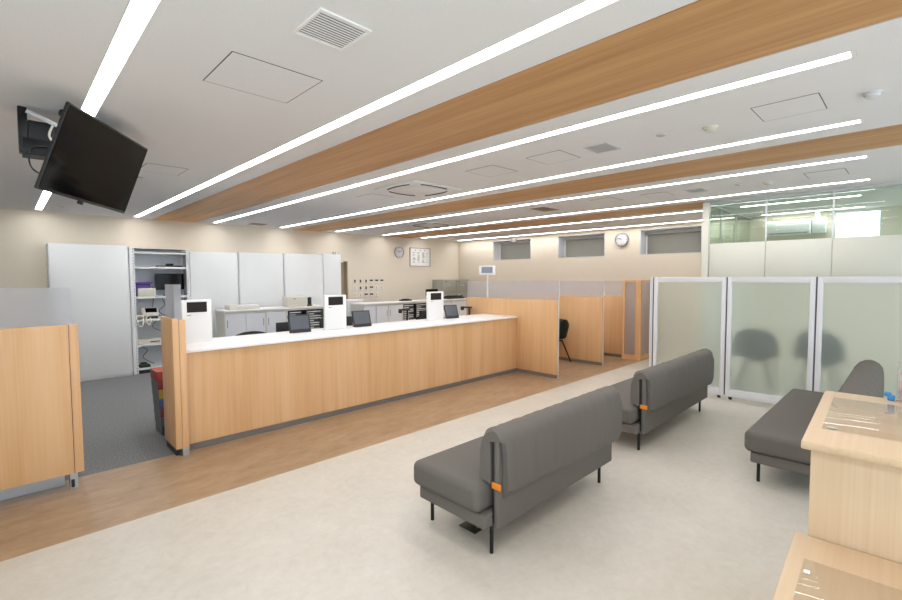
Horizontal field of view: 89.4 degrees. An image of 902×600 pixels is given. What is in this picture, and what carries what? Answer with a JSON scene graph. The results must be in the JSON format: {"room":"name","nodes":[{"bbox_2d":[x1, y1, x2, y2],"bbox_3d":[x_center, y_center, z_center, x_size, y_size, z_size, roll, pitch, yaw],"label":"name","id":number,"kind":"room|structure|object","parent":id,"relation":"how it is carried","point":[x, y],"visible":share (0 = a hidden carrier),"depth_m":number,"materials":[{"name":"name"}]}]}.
{"room":"bank lobby","nodes":[
{"label":"bank lobby","id":0,"kind":"room"},
{"bbox_2d":[0,208,458,301],"bbox_3d":[-4.218,-0.243,10.081,12.700,2.900,0.200,-3,4,-44],"label":"wall","id":1,"kind":"structure","parent":0,"point":[24,234],"depth_m":9.33,"materials":[{"name":"beige paint"}]},
{"bbox_2d":[341,261,347,298],"bbox_3d":[-2.952,0.089,11.338,0.800,2.100,0.185,-3,4,-44],"label":"door","id":2,"kind":"structure","parent":1,"relation":"in","point":[344,265],"depth_m":11.56,"materials":[{"name":"beige paint"}]},
{"bbox_2d":[409,247,430,266],"bbox_3d":[-0.887,-1.233,13.150,0.773,0.530,0.024,-3,4,-44],"label":"framed notice","id":3,"kind":"object","parent":1,"relation":"attached to","point":[418,256],"visible":1,"depth_m":13.15,"materials":[{"name":"paper"}]},
{"bbox_2d":[413,250,427,262],"bbox_3d":[-0.889,-1.261,13.148,0.570,0.354,0.002,-3,4,-44],"label":"print","id":4,"kind":"object","parent":3,"relation":"attached to","point":[419,256],"depth_m":13.16,"materials":[{"name":"grey"}]},
{"bbox_2d":[154,0,901,221],"bbox_3d":[-0.618,-1.316,3.996,0.738,0.028,13.450,-3,4,-44],"label":"ceiling beam","id":5,"kind":"structure","parent":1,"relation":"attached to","point":[699,37],"depth_m":2.54,"materials":[{"name":"brown wood"}]},
{"bbox_2d":[0,355,809,599],"bbox_3d":[0.358,1.455,5.434,12.600,0.060,14.150,-3,4,-44],"label":"floor","id":6,"kind":"structure","parent":0,"point":[332,507],"depth_m":3.25,"materials":[{"name":"beige plastic"}]},
{"bbox_2d":[0,287,83,500],"bbox_3d":[-3.782,0.748,3.053,2.015,1.630,0.158,-3,4,-44],"label":"partition","id":7,"kind":"object","parent":6,"relation":"on","point":[38,438],"visible":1,"depth_m":3.53,"materials":[{"name":"brown wood"}]},
{"bbox_2d":[46,243,132,381],"bbox_3d":[-6.127,0.203,7.753,1.043,2.262,0.465,-3,4,-44],"label":"tall cabinet","id":8,"kind":"object","parent":6,"relation":"on","point":[97,276],"visible":0.73,"depth_m":7.63,"materials":[{"name":"white paint"}]},
{"bbox_2d":[128,247,189,374],"bbox_3d":[-5.410,0.177,8.453,0.930,2.237,0.420,-3,4,-44],"label":"shelf unit","id":9,"kind":"object","parent":6,"relation":"on","point":[142,262],"visible":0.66,"depth_m":8.46,"materials":[{"name":"metal"}]},
{"bbox_2d":[137,288,155,296],"bbox_3d":[-5.458,-0.138,8.171,0.270,0.145,0.085,-3,4,-44],"label":"storage box","id":10,"kind":"object","parent":9,"relation":"on","point":[141,292],"visible":1,"depth_m":8.13,"materials":[{"name":"beige plastic"}]},
{"bbox_2d":[138,337,160,344],"bbox_3d":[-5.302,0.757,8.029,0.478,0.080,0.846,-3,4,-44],"label":"switch","id":11,"kind":"object","parent":9,"relation":"on","point":[157,339],"visible":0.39,"depth_m":8.05,"materials":[{"name":"beige plastic"}]},
{"bbox_2d":[141,307,158,325],"bbox_3d":[-5.460,0.298,8.275,0.250,0.321,0.293,-3,4,-44],"label":"telephone","id":12,"kind":"object","parent":9,"relation":"on","point":[150,313],"visible":0.98,"depth_m":8.25,"materials":[{"name":"beige plastic"}]},
{"bbox_2d":[154,274,183,295],"bbox_3d":[-5.283,-0.291,8.556,0.475,0.410,0.160,-3,4,-44],"label":"computer monitor","id":13,"kind":"object","parent":9,"relation":"on","point":[161,280],"visible":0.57,"depth_m":8.51,"materials":[{"name":"black plastic"}]},
{"bbox_2d":[156,422,164,435],"bbox_3d":[-3.096,1.405,5.138,0.340,0.097,0.290,-3,4,-44],"label":"crate","id":14,"kind":"object","parent":6,"relation":"on","point":[161,430],"visible":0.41,"depth_m":4.96,"materials":[{"name":"grey plastic"}]},
{"bbox_2d":[155,413,163,426],"bbox_3d":[-3.099,1.306,5.131,0.346,0.097,0.290,-3,4,-44],"label":"crate","id":15,"kind":"object","parent":14,"relation":"on","point":[160,421],"visible":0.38,"depth_m":4.96,"materials":[{"name":"grey plastic"}]},
{"bbox_2d":[154,405,163,417],"bbox_3d":[-3.101,1.206,5.124,0.351,0.097,0.290,-3,4,-44],"label":"crate","id":16,"kind":"object","parent":15,"relation":"on","point":[160,412],"visible":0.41,"depth_m":4.92,"materials":[{"name":"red plastic"}]},
{"bbox_2d":[153,396,163,408],"bbox_3d":[-3.103,1.106,5.117,0.356,0.097,0.290,-3,4,-44],"label":"crate","id":17,"kind":"object","parent":16,"relation":"on","point":[159,403],"visible":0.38,"depth_m":4.92,"materials":[{"name":"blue plastic"}]},
{"bbox_2d":[152,387,162,399],"bbox_3d":[-3.106,1.006,5.110,0.362,0.097,0.290,-3,4,-44],"label":"crate","id":18,"kind":"object","parent":17,"relation":"on","point":[158,394],"visible":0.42,"depth_m":4.91,"materials":[{"name":"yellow plastic"}]},
{"bbox_2d":[151,378,162,389],"bbox_3d":[-3.108,0.907,5.103,0.368,0.097,0.290,-3,4,-44],"label":"crate","id":19,"kind":"object","parent":18,"relation":"on","point":[158,385],"visible":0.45,"depth_m":4.90,"materials":[{"name":"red plastic"}]},
{"bbox_2d":[150,367,162,380],"bbox_3d":[-3.111,0.807,5.096,0.373,0.097,0.290,-3,4,-44],"label":"crate","id":20,"kind":"object","parent":19,"relation":"on","point":[156,374],"visible":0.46,"depth_m":4.91,"materials":[{"name":"red plastic"}]},
{"bbox_2d":[150,367,158,380],"bbox_3d":[-3.111,0.807,5.096,0.373,0.097,0.290,-3,4,-44],"label":"tub","id":21,"kind":"object","parent":20,"relation":"in","point":[154,372],"depth_m":4.96,"materials":[{"name":"red plastic"}]},
{"bbox_2d":[161,284,189,455],"bbox_3d":[-2.712,0.666,4.467,0.111,1.640,0.435,-3,4,-44],"label":"screen","id":22,"kind":"object","parent":6,"relation":"on","point":[173,329],"visible":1,"depth_m":4.34,"materials":[{"name":"brown wood"}]},
{"bbox_2d":[183,251,238,337],"bbox_3d":[-4.767,0.157,9.101,0.883,2.205,0.445,-3,4,-44],"label":"tall cabinet","id":23,"kind":"object","parent":6,"relation":"on","point":[213,276],"visible":0.44,"depth_m":8.91,"materials":[{"name":"white metal"}]},
{"bbox_2d":[216,310,265,337],"bbox_3d":[-4.024,0.739,8.768,0.755,1.070,0.491,-3,4,-44],"label":"base cabinet","id":24,"kind":"object","parent":6,"relation":"on","point":[227,323],"visible":0.44,"depth_m":8.55,"materials":[{"name":"grey"}]},
{"bbox_2d":[215,304,322,311],"bbox_3d":[-3.525,0.162,9.228,2.175,0.028,0.515,-3,4,-44],"label":"countertop","id":25,"kind":"structure","parent":24,"relation":"on","point":[318,305],"depth_m":8.93,"materials":[{"name":"white laminate"}]},
{"bbox_2d":[224,304,259,309],"bbox_3d":[-3.990,0.131,8.710,0.560,0.090,0.280,-3,4,-44],"label":"scanner","id":26,"kind":"object","parent":25,"relation":"on","point":[241,306],"visible":1,"depth_m":8.59,"materials":[{"name":"beige plastic"}]},
{"bbox_2d":[282,296,306,306],"bbox_3d":[-3.240,0.033,9.448,0.410,0.205,0.293,-3,4,-44],"label":"printer","id":27,"kind":"object","parent":25,"relation":"on","point":[293,301],"visible":1,"depth_m":9.34,"materials":[{"name":"beige plastic"}]},
{"bbox_2d":[237,252,283,306],"bbox_3d":[-4.109,0.117,9.746,0.928,2.215,0.445,-3,4,-44],"label":"tall cabinet","id":28,"kind":"object","parent":6,"relation":"on","point":[260,275],"visible":0.44,"depth_m":9.54,"materials":[{"name":"white metal"}]},
{"bbox_2d":[266,309,286,332],"bbox_3d":[-3.607,0.716,9.185,0.415,1.070,0.479,-3,4,-44],"label":"base cabinet","id":29,"kind":"object","parent":6,"relation":"on","point":[273,317],"visible":0.31,"depth_m":8.96,"materials":[{"name":"grey"}]},
{"bbox_2d":[282,253,322,304],"bbox_3d":[-3.436,0.076,10.405,0.923,2.225,0.445,-3,4,-44],"label":"tall cabinet","id":30,"kind":"object","parent":6,"relation":"on","point":[302,273],"visible":0.39,"depth_m":10.21,"materials":[{"name":"white metal"}]},
{"bbox_2d":[287,307,323,328],"bbox_3d":[-3.108,0.690,9.675,0.975,1.070,0.478,-3,4,-44],"label":"base cabinet","id":31,"kind":"object","parent":6,"relation":"on","point":[321,308],"visible":0.08,"depth_m":9.51,"materials":[{"name":"grey"}]},
{"bbox_2d":[302,309,320,327],"bbox_3d":[-2.989,0.388,9.684,0.350,0.389,0.323,-3,4,-44],"label":"tower","id":32,"kind":"object","parent":31,"relation":"in","point":[314,314],"visible":0.51,"depth_m":9.61,"materials":[{"name":"black plastic"}]},
{"bbox_2d":[316,254,340,294],"bbox_3d":[-2.933,0.038,10.898,0.473,2.245,0.445,-3,4,-44],"label":"tall cabinet","id":33,"kind":"object","parent":6,"relation":"on","point":[331,262],"visible":0.44,"depth_m":10.69,"materials":[{"name":"metal"}]},
{"bbox_2d":[186,314,517,449],"bbox_3d":[-1.138,0.866,6.725,5.272,1.000,1.275,-3,4,-44],"label":"reception counter","id":34,"kind":"object","parent":6,"relation":"on","point":[239,386],"depth_m":5.55,"materials":[{"name":"brown wood"}]},
{"bbox_2d":[181,299,211,342],"bbox_3d":[-2.807,0.228,5.007,0.290,0.462,0.144,-3,4,-44],"label":"display","id":35,"kind":"object","parent":34,"relation":"on","point":[196,314],"visible":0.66,"depth_m":4.96,"materials":[{"name":"white plastic"}]},
{"bbox_2d":[287,314,310,332],"bbox_3d":[-1.950,0.300,5.841,0.280,0.226,0.140,-3,4,-38],"label":"tablet","id":36,"kind":"object","parent":34,"relation":"on","point":[300,323],"visible":1,"depth_m":5.81,"materials":[{"name":"black plastic"}]},
{"bbox_2d":[322,295,346,329],"bbox_3d":[-1.599,0.163,6.191,0.323,0.462,0.144,-3,4,-44],"label":"display","id":37,"kind":"object","parent":34,"relation":"on","point":[334,306],"visible":1,"depth_m":6.13,"materials":[{"name":"white plastic"}]},
{"bbox_2d":[186,314,517,352],"bbox_3d":[-0.979,0.387,6.536,5.272,0.027,0.815,-3,4,-44],"label":"countertop","id":38,"kind":"structure","parent":34,"relation":"on","point":[218,343],"depth_m":5.71,"materials":[{"name":"white laminate"}]},
{"bbox_2d":[351,310,371,326],"bbox_3d":[-1.286,0.264,6.505,0.280,0.226,0.140,-3,4,-38],"label":"tablet","id":39,"kind":"object","parent":34,"relation":"on","point":[361,318],"visible":1,"depth_m":6.48,"materials":[{"name":"black plastic"}]},
{"bbox_2d":[424,291,443,320],"bbox_3d":[-0.291,0.092,7.473,0.340,0.462,0.144,-3,4,-44],"label":"display","id":40,"kind":"object","parent":34,"relation":"on","point":[434,300],"visible":1,"depth_m":7.41,"materials":[{"name":"white plastic"}]},
{"bbox_2d":[443,305,458,318],"bbox_3d":[-0.009,0.195,7.757,0.280,0.226,0.140,-3,4,-38],"label":"tablet","id":41,"kind":"object","parent":34,"relation":"on","point":[451,311],"visible":0.91,"depth_m":7.72,"materials":[{"name":"black plastic"}]},
{"bbox_2d":[346,299,362,315],"bbox_3d":[-2.413,0.569,11.065,0.450,1.165,0.380,-3,4,-44],"label":"base cabinet","id":42,"kind":"object","parent":6,"relation":"on","point":[348,301],"visible":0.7,"depth_m":10.82,"materials":[{"name":"white paint"}]},
{"bbox_2d":[352,304,388,323],"bbox_3d":[-1.909,0.625,10.840,0.710,1.070,0.491,-3,4,-44],"label":"base cabinet","id":43,"kind":"object","parent":6,"relation":"on","point":[379,313],"visible":0.34,"depth_m":10.67,"materials":[{"name":"grey"}]},
{"bbox_2d":[351,298,465,304],"bbox_3d":[-0.940,0.023,11.762,3.450,0.028,0.515,-3,4,-44],"label":"countertop","id":44,"kind":"structure","parent":43,"relation":"on","point":[419,300],"depth_m":11.22,"materials":[{"name":"white laminate"}]},
{"bbox_2d":[388,303,402,321],"bbox_3d":[-1.505,0.603,11.245,0.425,1.070,0.479,-3,4,-44],"label":"base cabinet","id":45,"kind":"object","parent":6,"relation":"on","point":[394,316],"visible":0.32,"depth_m":11.05,"materials":[{"name":"grey"}]},
{"bbox_2d":[403,302,426,320],"bbox_3d":[-1.059,0.579,11.682,0.815,1.070,0.478,-3,4,-44],"label":"base cabinet","id":46,"kind":"object","parent":6,"relation":"on","point":[408,302],"visible":0.12,"depth_m":11.44,"materials":[{"name":"grey"}]},
{"bbox_2d":[403,304,413,319],"bbox_3d":[-1.162,0.289,11.474,0.330,0.389,0.323,-3,4,-44],"label":"tower","id":47,"kind":"object","parent":46,"relation":"in","point":[411,306],"visible":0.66,"depth_m":11.41,"materials":[{"name":"black plastic"}]},
{"bbox_2d":[414,303,425,318],"bbox_3d":[-0.873,0.274,11.758,0.340,0.389,0.323,-3,4,-44],"label":"tower","id":48,"kind":"object","parent":46,"relation":"in","point":[417,306],"visible":0.51,"depth_m":11.60,"materials":[{"name":"black plastic"}]},
{"bbox_2d":[432,280,455,296],"bbox_3d":[-0.195,0.205,13.563,0.538,1.620,0.462,-3,4,-44],"label":"filing cabinet","id":49,"kind":"object","parent":6,"relation":"on","point":[448,287],"visible":0.31,"depth_m":13.35,"materials":[{"name":"grey metal"}]},
{"bbox_2d":[452,299,466,315],"bbox_3d":[0.069,0.518,12.787,0.595,1.070,0.479,-3,4,-44],"label":"base cabinet","id":50,"kind":"object","parent":6,"relation":"on","point":[459,303],"visible":0.16,"depth_m":12.64,"materials":[{"name":"grey"}]},
{"bbox_2d":[452,279,467,297],"bbox_3d":[0.192,0.184,13.943,0.533,1.620,0.462,-3,4,-44],"label":"filing cabinet","id":51,"kind":"object","parent":6,"relation":"on","point":[461,284],"visible":0.28,"depth_m":13.76,"materials":[{"name":"grey metal"}]},
{"bbox_2d":[459,521,482,533],"bbox_3d":[0.152,1.540,3.111,0.130,0.008,0.150,-3,4,-44],"label":"floor outlet","id":52,"kind":"object","parent":6,"relation":"on","point":[466,525],"visible":0.62,"depth_m":3.08,"materials":[{"name":"brown metal"}]},
{"bbox_2d":[466,281,558,378],"bbox_3d":[1.056,0.464,8.284,0.060,1.625,2.079,-3,4,-44],"label":"wall","id":53,"kind":"structure","parent":6,"relation":"on","point":[535,304],"depth_m":7.94,"materials":[{"name":"brown wood"}]},
{"bbox_2d":[479,266,494,297],"bbox_3d":[0.683,-0.343,8.576,0.310,0.600,0.062,1,3,16],"label":"display","id":54,"kind":"object","parent":53,"relation":"on","point":[483,270],"visible":1,"depth_m":8.54,"materials":[{"name":"white plastic"}]},
{"bbox_2d":[414,386,621,553],"bbox_3d":[0.581,1.131,3.485,1.677,0.783,0.740,-3,4,-44],"label":"lounge sofa","id":55,"kind":"object","parent":6,"relation":"on","point":[492,479],"visible":1,"depth_m":3.02,"materials":[{"name":"grey fabric"}]},
{"bbox_2d":[414,436,491,512],"bbox_3d":[0.514,1.174,3.509,1.612,0.171,0.615,-3,4,-44],"label":"seat cushion","id":56,"kind":"object","parent":55,"relation":"on","point":[452,475],"depth_m":2.98,"materials":[{"name":"grey fabric"}]},
{"bbox_2d":[559,319,570,361],"bbox_3d":[2.074,0.794,9.066,0.493,0.889,0.566,-2,3,-29],"label":"shell chair","id":57,"kind":"object","parent":6,"relation":"on","point":[563,323],"visible":0.39,"depth_m":8.90,"materials":[{"name":"grey"}]},
{"bbox_2d":[559,281,603,365],"bbox_3d":[2.168,0.409,9.377,0.060,1.615,2.074,-3,4,-44],"label":"wall","id":58,"kind":"structure","parent":6,"relation":"on","point":[581,303],"depth_m":8.92,"materials":[{"name":"brown wood"}]},
{"bbox_2d":[604,281,622,356],"bbox_3d":[2.914,0.369,10.200,0.060,1.605,1.944,-3,4,-44],"label":"wall","id":59,"kind":"structure","parent":6,"relation":"on","point":[613,290],"depth_m":9.64,"materials":[{"name":"brown wood"}]},
{"bbox_2d":[622,280,649,360],"bbox_3d":[3.972,0.389,9.569,0.875,1.622,0.378,-3,4,-44],"label":"screen","id":60,"kind":"object","parent":6,"relation":"on","point":[636,293],"visible":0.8,"depth_m":9.29,"materials":[{"name":"brown wood"}]},
{"bbox_2d":[649,277,652,366],"bbox_3d":[3.083,0.490,7.018,0.050,1.684,0.037,-3,4,-44],"label":"end post","id":61,"kind":"object","parent":6,"relation":"on","point":[651,278],"visible":0.59,"depth_m":6.99,"materials":[{"name":"white metal"}]},
{"bbox_2d":[610,348,713,449],"bbox_3d":[2.323,1.032,5.290,2.115,0.783,0.740,-3,4,-44],"label":"lounge sofa","id":62,"kind":"object","parent":6,"relation":"on","point":[655,394],"visible":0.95,"depth_m":4.74,"materials":[{"name":"grey fabric"}]},
{"bbox_2d":[610,377,639,423],"bbox_3d":[2.256,1.075,5.314,2.050,0.171,0.615,-3,4,-44],"label":"seat cushion","id":63,"kind":"object","parent":62,"relation":"on","point":[630,411],"depth_m":4.49,"materials":[{"name":"grey fabric"}]},
{"bbox_2d":[652,277,726,397],"bbox_3d":[3.443,0.507,6.651,0.044,1.684,0.990,-3,4,-44],"label":"screen","id":64,"kind":"object","parent":6,"relation":"on","point":[689,316],"visible":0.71,"depth_m":6.60,"materials":[{"name":"white glass"}]},
{"bbox_2d":[724,277,815,403],"bbox_3d":[4.128,0.540,5.954,0.044,1.684,0.966,-3,4,-44],"label":"screen","id":65,"kind":"object","parent":6,"relation":"on","point":[770,321],"visible":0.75,"depth_m":5.94,"materials":[{"name":"white glass"}]},
{"bbox_2d":[744,360,883,481],"bbox_3d":[3.422,1.060,4.205,2.115,0.828,0.769,-3,4,-44],"label":"lounge sofa","id":66,"kind":"object","parent":6,"relation":"on","point":[775,439],"visible":0.47,"depth_m":3.74,"materials":[{"name":"grey fabric"}]},
{"bbox_2d":[744,389,823,464],"bbox_3d":[3.345,1.125,4.240,2.050,0.171,0.615,-3,4,-44],"label":"seat cushion","id":67,"kind":"object","parent":66,"relation":"on","point":[778,434],"depth_m":3.75,"materials":[{"name":"grey fabric"}]},
{"bbox_2d":[772,532,901,599],"bbox_3d":[1.398,1.282,1.152,0.962,0.712,0.830,2,4,43],"label":"writing desk","id":68,"kind":"object","parent":6,"relation":"on","point":[837,572],"visible":1,"depth_m":1.51,"materials":[{"name":"brown wood"}]},
{"bbox_2d":[801,391,901,563],"bbox_3d":[2.018,1.062,1.793,0.950,1.080,1.030,2,4,43],"label":"writing desk","id":69,"kind":"object","parent":6,"relation":"on","point":[855,493],"visible":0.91,"depth_m":1.67,"materials":[{"name":"brown wood"}]},
{"bbox_2d":[812,276,901,399],"bbox_3d":[4.814,0.572,5.256,0.044,1.684,0.992,-3,4,-44],"label":"screen","id":70,"kind":"object","parent":6,"relation":"on","point":[858,319],"visible":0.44,"depth_m":5.33,"materials":[{"name":"white glass"}]},
{"bbox_2d":[0,0,901,241],"bbox_3d":[0.557,-1.447,5.285,12.900,0.150,13.850,-3,4,-44],"label":"ceiling","id":71,"kind":"structure","parent":0,"point":[52,52],"depth_m":2.96,"materials":[{"name":"white paint"}]},
{"bbox_2d":[17,101,147,213],"bbox_3d":[-2.537,-0.935,3.019,0.571,0.616,0.912,-1,3,-9],"label":"television","id":72,"kind":"object","parent":71,"relation":"attached to","point":[87,160],"visible":1,"depth_m":2.94,"materials":[{"name":"black plastic"}]},
{"bbox_2d":[22,137,50,159],"bbox_3d":[-2.626,-0.994,3.082,0.400,0.105,0.140,-3,4,-44],"label":"tray","id":73,"kind":"object","parent":72,"relation":"on","point":[39,153],"depth_m":2.95,"materials":[{"name":"black metal"}]},
{"bbox_2d":[35,0,161,209],"bbox_3d":[-2.369,-1.257,2.986,0.094,0.028,12.058,-3,4,-44],"label":"recessed light","id":74,"kind":"object","parent":71,"relation":"in","point":[137,15],"visible":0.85,"depth_m":2.23,"materials":[{"name":"white plastic"}]},
{"bbox_2d":[140,163,187,175],"bbox_3d":[-2.924,-1.325,4.626,0.360,0.006,0.420,-3,4,-44],"label":"access hatch","id":75,"kind":"object","parent":71,"relation":"attached to","point":[148,167],"visible":0.82,"depth_m":4.61,"materials":[{"name":"grey"}]},
{"bbox_2d":[203,51,322,102],"bbox_3d":[-1.050,-1.227,2.544,0.485,0.006,0.460,-3,4,-44],"label":"access hatch","id":76,"kind":"object","parent":71,"relation":"attached to","point":[237,71],"visible":1,"depth_m":2.52,"materials":[{"name":"grey"}]},
{"bbox_2d":[292,7,371,51],"bbox_3d":[-0.531,-1.200,2.035,0.250,0.012,0.255,-3,4,-44],"label":"ceiling vent","id":77,"kind":"object","parent":71,"relation":"in","point":[327,28],"visible":1,"depth_m":2.02,"materials":[{"name":"white plastic"}]},
{"bbox_2d":[359,193,391,199],"bbox_3d":[-1.038,-1.414,6.243,0.360,0.006,0.350,-3,4,-44],"label":"access hatch","id":78,"kind":"object","parent":71,"relation":"attached to","point":[369,196],"visible":1,"depth_m":6.21,"materials":[{"name":"grey"}]},
{"bbox_2d":[134,0,618,216],"bbox_3d":[-1.437,-1.307,3.899,0.094,0.028,12.058,-3,4,-44],"label":"recessed light","id":79,"kind":"object","parent":71,"relation":"in","point":[586,7],"visible":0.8,"depth_m":2.52,"materials":[{"name":"white plastic"}]},
{"bbox_2d":[374,180,460,197],"bbox_3d":[-0.417,-1.377,5.712,0.780,0.022,0.780,-3,4,-44],"label":"air conditioner cassette","id":80,"kind":"object","parent":71,"relation":"attached to","point":[414,188],"visible":1,"depth_m":5.62,"materials":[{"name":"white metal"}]},
{"bbox_2d":[394,186,440,194],"bbox_3d":[-0.417,-1.371,5.712,0.421,0.008,0.421,-3,4,-44],"label":"grille","id":81,"kind":"object","parent":80,"relation":"attached to","point":[417,190],"depth_m":5.68,"materials":[{"name":"metal"}]},
{"bbox_2d":[405,222,455,227],"bbox_3d":[-0.424,-1.574,9.596,0.780,0.022,0.780,-3,4,-44],"label":"air conditioner cassette","id":82,"kind":"object","parent":71,"relation":"attached to","point":[424,224],"visible":1,"depth_m":9.53,"materials":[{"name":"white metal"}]},
{"bbox_2d":[466,165,516,176],"bbox_3d":[0.422,-1.345,4.757,0.400,0.006,0.380,-3,4,-44],"label":"access hatch","id":83,"kind":"object","parent":71,"relation":"attached to","point":[492,170],"visible":1,"depth_m":4.76,"materials":[{"name":"grey"}]},
{"bbox_2d":[213,50,856,222],"bbox_3d":[-1.357,-1.398,5.689,0.094,0.028,9.613,-3,4,-44],"label":"recessed light","id":84,"kind":"object","parent":71,"relation":"in","point":[851,54],"visible":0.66,"depth_m":3.12,"materials":[{"name":"white plastic"}]},
{"bbox_2d":[527,150,580,164],"bbox_3d":[0.946,-1.321,4.224,0.360,0.006,0.365,-3,4,-44],"label":"access hatch","id":85,"kind":"object","parent":71,"relation":"attached to","point":[555,156],"visible":1,"depth_m":4.21,"materials":[{"name":"grey"}]},
{"bbox_2d":[426,209,712,237],"bbox_3d":[1.760,-1.643,10.266,0.094,0.028,7.438,-3,4,-44],"label":"recessed light","id":86,"kind":"object","parent":71,"relation":"in","point":[712,209],"visible":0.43,"depth_m":9.35,"materials":[{"name":"white plastic"}]},
{"bbox_2d":[279,119,864,227],"bbox_3d":[-0.407,-1.451,6.655,0.094,0.028,9.563,-3,4,-44],"label":"recessed light","id":87,"kind":"object","parent":71,"relation":"in","point":[860,120],"visible":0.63,"depth_m":4.40,"materials":[{"name":"white plastic"}]},
{"bbox_2d":[459,217,733,240],"bbox_3d":[2.795,-1.699,11.280,0.094,0.028,7.438,-3,4,-44],"label":"recessed light","id":88,"kind":"object","parent":71,"relation":"in","point":[733,217],"visible":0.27,"depth_m":10.53,"materials":[{"name":"white plastic"}]},
{"bbox_2d":[292,124,901,230],"bbox_3d":[1.306,-1.420,5.881,0.738,0.028,13.450,-3,4,-44],"label":"ceiling beam","id":89,"kind":"structure","parent":71,"relation":"attached to","point":[888,136],"depth_m":4.77,"materials":[{"name":"brown wood"}]},
{"bbox_2d":[335,155,868,231],"bbox_3d":[0.544,-1.504,7.619,0.094,0.028,9.518,-3,4,-44],"label":"recessed light","id":90,"kind":"object","parent":71,"relation":"in","point":[868,155],"visible":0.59,"depth_m":5.63,"materials":[{"name":"white plastic"}]},
{"bbox_2d":[583,142,620,153],"bbox_3d":[1.294,-1.303,3.905,0.260,0.012,0.220,-3,4,-44],"label":"ceiling vent","id":91,"kind":"object","parent":71,"relation":"in","point":[602,147],"visible":1,"depth_m":3.90,"materials":[{"name":"grey"}]},
{"bbox_2d":[387,179,871,234],"bbox_3d":[1.519,-1.558,8.609,0.094,0.028,9.468,-3,4,-44],"label":"recessed light","id":92,"kind":"object","parent":71,"relation":"in","point":[864,179],"visible":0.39,"depth_m":6.77,"materials":[{"name":"white plastic"}]},
{"bbox_2d":[750,93,827,121],"bbox_3d":[2.227,-1.264,3.002,0.375,0.006,0.355,-3,4,-44],"label":"access hatch","id":93,"kind":"object","parent":71,"relation":"attached to","point":[812,102],"visible":1,"depth_m":2.98,"materials":[{"name":"grey"}]},
{"bbox_2d":[803,168,848,178],"bbox_3d":[4.067,-1.370,4.939,0.400,0.006,0.345,-3,4,-44],"label":"access hatch","id":94,"kind":"object","parent":71,"relation":"attached to","point":[835,172],"visible":1,"depth_m":4.92,"materials":[{"name":"grey"}]},
{"bbox_2d":[862,90,882,99],"bbox_3d":[2.546,-1.233,2.753,0.094,0.038,0.094,-3,4,-44],"label":"sensor","id":95,"kind":"object","parent":71,"relation":"attached to","point":[870,95],"visible":1,"depth_m":2.73,"materials":[{"name":"grey"}]},
{"bbox_2d":[459,205,901,280],"bbox_3d":[5.006,-0.263,9.711,0.350,2.900,13.850,-3,4,-44],"label":"wall","id":96,"kind":"structure","parent":0,"point":[619,263],"depth_m":10.59,"materials":[{"name":"beige paint"}]},
{"bbox_2d":[493,238,530,259],"bbox_3d":[1.806,-1.417,12.894,0.335,0.560,1.338,-3,4,-44],"label":"window","id":97,"kind":"structure","parent":96,"relation":"in","point":[521,248],"depth_m":13.09,"materials":[{"name":"grey"}]},
{"bbox_2d":[501,243,529,259],"bbox_3d":[1.901,-1.399,12.988,0.010,0.486,1.298,-3,4,-44],"label":"roller blind","id":98,"kind":"object","parent":97,"relation":"attached to","point":[508,250],"depth_m":13.04,"materials":[{"name":"fabric"}]},
{"bbox_2d":[558,232,604,257],"bbox_3d":[3.313,-1.346,11.361,0.335,0.560,1.283,-3,4,-44],"label":"window","id":99,"kind":"structure","parent":96,"relation":"in","point":[593,244],"depth_m":11.51,"materials":[{"name":"grey"}]},
{"bbox_2d":[566,238,603,256],"bbox_3d":[3.408,-1.328,11.455,0.010,0.486,1.243,-3,4,-44],"label":"roller blind","id":100,"kind":"object","parent":99,"relation":"attached to","point":[575,247],"depth_m":11.49,"materials":[{"name":"fabric"}]},
{"bbox_2d":[615,233,628,245],"bbox_3d":[3.921,-1.391,10.472,0.043,0.316,0.316,-3,4,-44],"label":"wall clock","id":101,"kind":"object","parent":96,"relation":"attached to","point":[621,239],"visible":1,"depth_m":10.46,"materials":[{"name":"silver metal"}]},
{"bbox_2d":[640,225,701,254],"bbox_3d":[4.791,-1.276,9.857,0.335,0.560,1.277,-3,4,-44],"label":"window","id":102,"kind":"structure","parent":96,"relation":"in","point":[684,239],"depth_m":9.96,"materials":[{"name":"grey"}]},
{"bbox_2d":[647,231,700,253],"bbox_3d":[4.886,-1.258,9.951,0.010,0.486,1.237,-3,4,-44],"label":"roller blind","id":103,"kind":"object","parent":102,"relation":"attached to","point":[658,242],"depth_m":9.96,"materials":[{"name":"fabric"}]},
{"bbox_2d":[767,219,811,236],"bbox_3d":[6.050,-1.286,8.178,0.224,0.250,0.670,-3,4,-44],"label":"air conditioner","id":104,"kind":"object","parent":96,"relation":"attached to","point":[795,227],"visible":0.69,"depth_m":8.08,"materials":[{"name":"white plastic"}]},
{"bbox_2d":[812,211,827,233],"bbox_3d":[6.367,-1.337,7.870,0.199,0.380,0.190,-3,4,-44],"label":"wall speaker","id":105,"kind":"object","parent":96,"relation":"attached to","point":[819,224],"visible":1,"depth_m":7.81,"materials":[{"name":"white plastic"}]},
{"bbox_2d":[834,208,882,237],"bbox_3d":[6.814,-1.265,7.643,0.075,0.475,0.615,-3,4,-44],"label":"window","id":106,"kind":"structure","parent":96,"relation":"in","point":[867,222],"depth_m":7.65,"materials":[{"name":"white glass"}]},
{"bbox_2d":[701,181,901,276],"bbox_3d":[6.733,-0.023,5.832,2.630,2.798,5.685,-3,4,-44],"label":"wall partition","id":107,"kind":"structure","parent":0,"point":[863,256],"depth_m":6.08,"materials":[{"name":"white paint"}]},
{"bbox_2d":[389,202,705,237],"bbox_3d":[1.258,-1.619,9.822,0.718,0.028,7.750,-3,4,-44],"label":"trim","id":108,"kind":"structure","parent":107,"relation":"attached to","point":[697,205],"depth_m":8.69,"materials":[{"name":"brown wood"}]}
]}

